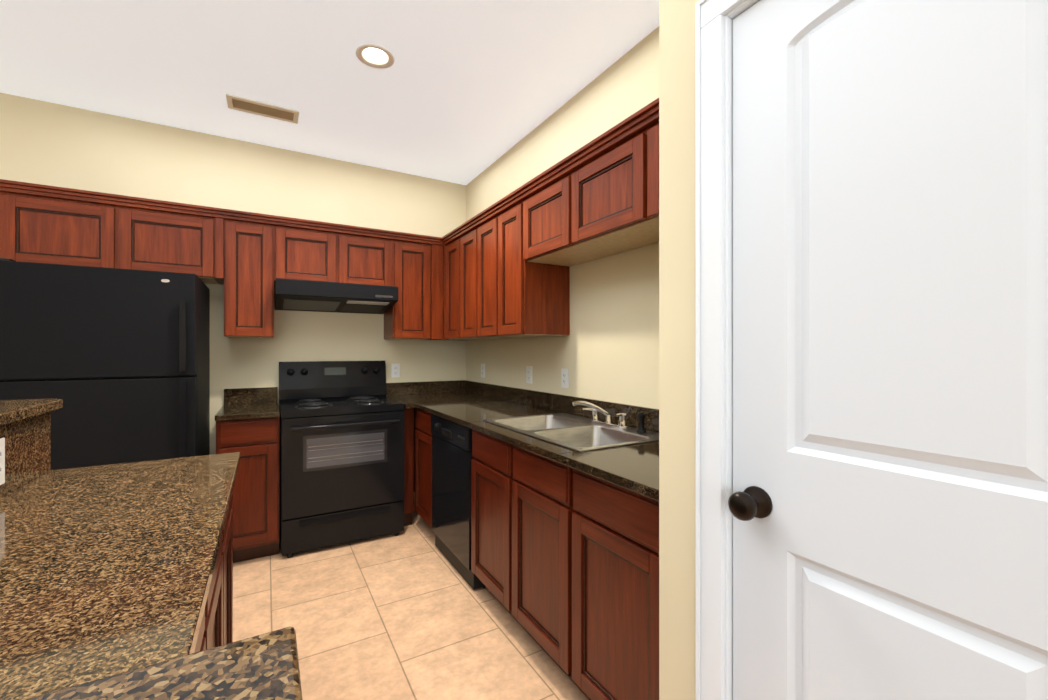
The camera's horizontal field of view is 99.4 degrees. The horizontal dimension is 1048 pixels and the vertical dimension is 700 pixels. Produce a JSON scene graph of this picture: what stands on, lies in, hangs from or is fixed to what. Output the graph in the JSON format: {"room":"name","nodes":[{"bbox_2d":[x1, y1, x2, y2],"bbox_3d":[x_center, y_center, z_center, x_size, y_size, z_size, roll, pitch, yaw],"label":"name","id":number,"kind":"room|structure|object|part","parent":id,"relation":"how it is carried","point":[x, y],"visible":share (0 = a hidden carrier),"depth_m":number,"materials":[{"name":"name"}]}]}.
{"room":"kitchen","nodes":[
{"label":"kitchen","id":0,"kind":"room"},
{"bbox_2d":[0,92,463,501],"bbox_3d":[-2.880,-0.100,2.700,5.590,2.770,0.100,0,0,-30],"label":"wall","id":1,"kind":"structure","parent":0,"point":[42,142],"depth_m":3.18,"materials":[{"name":"paint"}]},
{"bbox_2d":[0,182,131,268],"bbox_3d":[-2.611,-0.667,2.606,0.537,0.416,0.325,0,0,-30],"label":"upper cabinet","id":2,"kind":"object","parent":1,"relation":"attached to","point":[39,224],"depth_m":2.46,"materials":[{"name":"brown wood"}]},
{"bbox_2d":[132,198,227,283],"bbox_3d":[-2.242,-0.667,2.819,0.581,0.416,0.325,0,0,-30],"label":"upper cabinet","id":3,"kind":"object","parent":1,"relation":"attached to","point":[175,237],"depth_m":2.72,"materials":[{"name":"brown wood"}]},
{"bbox_2d":[212,210,275,337],"bbox_3d":[-1.888,-0.482,3.024,0.323,0.786,0.325,0,0,-30],"label":"upper cabinet","id":4,"kind":"object","parent":1,"relation":"attached to","point":[249,285],"depth_m":2.91,"materials":[{"name":"brown wood"}]},
{"bbox_2d":[276,218,347,282],"bbox_3d":[-1.549,-0.669,3.220,0.459,0.411,0.325,0,0,-30],"label":"upper cabinet","id":5,"kind":"object","parent":1,"relation":"attached to","point":[313,251],"depth_m":3.08,"materials":[{"name":"brown wood"}]},
{"bbox_2d":[275,278,397,313],"bbox_3d":[-1.364,-0.375,3.227,0.772,0.165,0.496,0,0,-30],"label":"range hood","id":6,"kind":"object","parent":1,"relation":"attached to","point":[304,295],"visible":1,"depth_m":3.08,"materials":[{"name":"black metal"}]},
{"bbox_2d":[348,226,391,285],"bbox_3d":[-1.266,-0.669,3.384,0.459,0.411,0.325,0,0,-30],"label":"upper cabinet","id":7,"kind":"object","parent":1,"relation":"attached to","point":[369,251],"depth_m":3.28,"materials":[{"name":"brown wood"}]},
{"bbox_2d":[391,364,399,377],"bbox_3d":[-1.064,0.171,3.688,0.070,0.115,0.008,0,0,-30],"label":"outlet","id":8,"kind":"object","parent":1,"relation":"attached to","point":[395,370],"visible":1,"depth_m":3.68,"materials":[{"name":"white plastic"}]},
{"bbox_2d":[384,231,431,339],"bbox_3d":[-0.887,-0.480,3.583,0.396,0.790,0.361,0,0,-30],"label":"upper cabinet","id":9,"kind":"object","parent":1,"relation":"attached to","point":[410,318],"depth_m":3.44,"materials":[{"name":"brown wood"}]},
{"bbox_2d":[0,0,658,184],"bbox_3d":[-1.209,-1.536,-0.306,5.710,0.100,6.980,0,0,-30],"label":"ceiling","id":10,"kind":"structure","parent":0,"point":[464,92],"depth_m":2.32,"materials":[{"name":"paint"}]},
{"bbox_2d":[226,93,298,123],"bbox_3d":[-1.601,-1.480,2.736,0.380,0.010,0.164,0,0,-30],"label":"ceiling vent","id":11,"kind":"object","parent":10,"relation":"in","point":[242,104],"visible":1,"depth_m":2.73,"materials":[{"name":"beige metal"}]},
{"bbox_2d":[356,44,394,68],"bbox_3d":[-0.751,-1.514,2.246,0.188,0.074,0.188,0,0,-30],"label":"recessed light","id":12,"kind":"object","parent":10,"relation":"in","point":[376,56],"visible":0.69,"depth_m":2.28,"materials":[{"name":"white glass"}]},
{"bbox_2d":[233,502,588,699],"bbox_3d":[-1.209,1.334,-0.308,5.710,0.100,6.980,0,0,-30],"label":"floor","id":13,"kind":"structure","parent":0,"point":[408,612],"depth_m":2.07,"materials":[{"name":"tile"}]},
{"bbox_2d":[0,258,209,469],"bbox_3d":[-2.302,0.429,2.512,0.793,1.712,0.745,0,0,-30],"label":"fridge","id":14,"kind":"object","parent":13,"relation":"on","point":[116,361],"visible":0.62,"depth_m":2.25,"materials":[{"name":"black metal"}]},
{"bbox_2d":[194,555,217,652],"bbox_3d":[-0.748,0.846,0.597,0.485,0.877,0.544,0,0,-30],"label":"base cabinet","id":15,"kind":"object","parent":13,"relation":"on","point":[216,628],"depth_m":0.98,"materials":[{"name":"brown wood"}]},
{"bbox_2d":[218,505,229,645],"bbox_3d":[-0.954,0.846,0.954,0.485,0.877,0.544,0,0,-30],"label":"base cabinet","id":16,"kind":"object","parent":13,"relation":"on","point":[224,549],"depth_m":1.28,"materials":[{"name":"brown wood"}]},
{"bbox_2d":[230,493,232,642],"bbox_3d":[-1.144,0.846,1.282,0.485,0.877,0.478,0,0,-30],"label":"base cabinet","id":17,"kind":"object","parent":13,"relation":"on","point":[231,502],"depth_m":1.55,"materials":[{"name":"brown wood"}]},
{"bbox_2d":[0,398,302,699],"bbox_3d":[-0.884,0.279,0.568,0.989,0.250,2.110,0,0,-30],"label":"countertop","id":18,"kind":"structure","parent":17,"relation":"on","point":[106,573],"depth_m":0.72,"materials":[{"name":"stone"}]},
{"bbox_2d":[216,417,279,562],"bbox_3d":[-1.791,0.847,2.908,0.324,0.876,0.621,0,0,-30],"label":"base cabinet","id":19,"kind":"object","parent":13,"relation":"on","point":[256,491],"depth_m":2.67,"materials":[{"name":"brown wood"}]},
{"bbox_2d":[215,387,279,420],"bbox_3d":[-1.787,0.338,2.898,0.326,0.135,0.646,0,0,-30],"label":"countertop","id":20,"kind":"structure","parent":19,"relation":"on","point":[239,403],"depth_m":3.06,"materials":[{"name":"stone"}]},
{"bbox_2d":[278,360,403,557],"bbox_3d":[-1.296,0.685,3.143,0.758,1.200,0.696,0,0,-30],"label":"range","id":21,"kind":"object","parent":13,"relation":"on","point":[341,452],"visible":1,"depth_m":2.93,"materials":[{"name":"black metal"}]},
{"bbox_2d":[431,414,484,589],"bbox_3d":[-0.196,0.849,2.757,0.626,0.872,0.620,0,0,-30],"label":"dishwasher","id":22,"kind":"object","parent":13,"relation":"on","point":[452,457],"visible":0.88,"depth_m":2.55,"materials":[{"name":"black metal"}]},
{"bbox_2d":[412,408,519,543],"bbox_3d":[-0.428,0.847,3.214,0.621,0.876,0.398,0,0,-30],"label":"base cabinet","id":23,"kind":"object","parent":13,"relation":"on","point":[495,465],"depth_m":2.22,"materials":[{"name":"brown wood"}]},
{"bbox_2d":[386,383,414,407],"bbox_3d":[-0.961,0.338,3.374,0.047,0.135,0.649,0,0,-30],"label":"countertop","id":24,"kind":"structure","parent":23,"relation":"on","point":[396,391],"depth_m":3.66,"materials":[{"name":"stone"}]},
{"bbox_2d":[399,380,658,500],"bbox_3d":[-0.090,0.337,2.585,0.668,0.135,2.887,0,0,-30],"label":"countertop","id":25,"kind":"structure","parent":23,"relation":"on","point":[473,405],"depth_m":2.27,"materials":[{"name":"stone"}]},
{"bbox_2d":[483,401,658,451],"bbox_3d":[0.216,0.397,2.123,0.519,0.310,0.846,0,0,-30],"label":"sink","id":26,"kind":"object","parent":25,"relation":"in","point":[577,433],"visible":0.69,"depth_m":2.12,"materials":[{"name":"silver metal"}]},
{"bbox_2d":[572,401,645,432],"bbox_3d":[0.369,0.306,2.092,0.223,0.127,0.366,0,0,-30],"label":"faucet","id":27,"kind":"object","parent":25,"relation":"on","point":[607,425],"depth_m":2.12,"materials":[{"name":"silver metal"}]},
{"bbox_2d":[464,35,647,406],"bbox_3d":[0.620,-0.100,2.133,0.100,2.770,4.370,0,0,-30],"label":"wall","id":28,"kind":"structure","parent":0,"point":[630,340],"depth_m":2.50,"materials":[{"name":"paint"}]},
{"bbox_2d":[448,234,451,339],"bbox_3d":[-0.400,-0.482,3.462,0.326,0.786,0.408,0,0,-30],"label":"upper cabinet","id":29,"kind":"object","parent":28,"relation":"attached to","point":[449,235],"depth_m":3.46,"materials":[{"name":"brown wood"}]},
{"bbox_2d":[468,210,487,337],"bbox_3d":[-0.101,-0.482,2.945,0.326,0.786,0.438,0,0,-30],"label":"upper cabinet","id":30,"kind":"object","parent":28,"relation":"attached to","point":[478,228],"depth_m":2.97,"materials":[{"name":"brown wood"}]},
{"bbox_2d":[452,222,508,340],"bbox_3d":[-0.254,-0.482,3.210,0.326,0.786,0.438,0,0,-30],"label":"upper cabinet","id":31,"kind":"object","parent":28,"relation":"attached to","point":[459,237],"depth_m":3.27,"materials":[{"name":"brown wood"}]},
{"bbox_2d":[481,364,484,377],"bbox_3d":[-0.342,0.171,3.684,0.008,0.115,0.070,0,0,-30],"label":"electrical outlet","id":32,"kind":"object","parent":28,"relation":"attached to","point":[483,370],"visible":1,"depth_m":3.67,"materials":[{"name":"white plastic"}]},
{"bbox_2d":[526,366,531,383],"bbox_3d":[0.035,0.170,3.033,0.008,0.115,0.070,0,0,-30],"label":"electrical outlet","id":33,"kind":"object","parent":28,"relation":"attached to","point":[528,374],"visible":1,"depth_m":3.03,"materials":[{"name":"white plastic"}]},
{"bbox_2d":[488,190,569,337],"bbox_3d":[0.036,-0.482,2.708,0.326,0.786,0.373,0,0,-30],"label":"upper cabinet","id":34,"kind":"object","parent":28,"relation":"attached to","point":[499,269],"depth_m":2.59,"materials":[{"name":"brown wood"}]},
{"bbox_2d":[520,166,599,269],"bbox_3d":[0.259,-0.685,2.323,0.326,0.381,0.517,0,0,-30],"label":"upper cabinet","id":35,"kind":"object","parent":28,"relation":"attached to","point":[537,199],"depth_m":2.34,"materials":[{"name":"brown wood"}]},
{"bbox_2d":[561,369,568,387],"bbox_3d":[0.245,0.170,2.670,0.008,0.115,0.070,0,0,-30],"label":"electrical outlet","id":36,"kind":"object","parent":28,"relation":"attached to","point":[564,378],"visible":1,"depth_m":2.66,"materials":[{"name":"white plastic"}]},
{"bbox_2d":[556,122,658,257],"bbox_3d":[0.475,-0.685,1.951,0.326,0.381,0.608,0,0,-30],"label":"upper cabinet","id":37,"kind":"object","parent":28,"relation":"attached to","point":[592,184],"depth_m":1.95,"materials":[{"name":"brown wood"}]},
{"bbox_2d":[628,102,658,233],"bbox_3d":[0.671,-0.685,1.612,0.326,0.381,0.440,0,0,-30],"label":"upper cabinet","id":38,"kind":"object","parent":28,"relation":"attached to","point":[643,130],"depth_m":1.68,"materials":[{"name":"brown wood"}]},
{"bbox_2d":[648,0,699,699],"bbox_3d":[1.368,-0.101,-0.477,0.100,2.770,3.865,0,0,-30],"label":"wall","id":39,"kind":"structure","parent":0,"point":[671,46],"depth_m":1.12,"materials":[{"name":"paint"}]},
{"bbox_2d":[695,0,759,699],"bbox_3d":[0.647,0.233,0.751,0.125,2.102,0.758,0,0,-30],"label":"door frame","id":40,"kind":"structure","parent":39,"relation":"attached to","point":[714,288],"depth_m":1.01,"materials":[{"name":"white paint"}]},
{"bbox_2d":[728,0,1047,699],"bbox_3d":[0.606,0.267,0.727,0.106,2.019,0.608,0,0,-30],"label":"door","id":41,"kind":"structure","parent":39,"relation":"in","point":[888,503],"depth_m":0.75,"materials":[{"name":"white paint"}]},
{"bbox_3d":[0.468,0.324,0.931,0.071,0.066,0.066,0,0,-30],"label":"knob","id":42,"kind":"part","parent":41,"relation":"part of","materials":[{"name":"brown metal"}]},
{"bbox_3d":[-0.841,0.735,0.732,0.692,1.098,1.790,0,0,-30],"label":"wall","id":43,"kind":"structure","parent":0,"visible":0},
{"bbox_2d":[0,438,4,484],"bbox_3d":[-1.303,0.280,1.100,0.008,0.115,0.070,0,0,-30],"label":"outlet","id":44,"kind":"object","parent":43,"relation":"attached to","point":[2,460],"visible":1,"depth_m":1.12,"materials":[{"name":"white plastic"}]}
]}

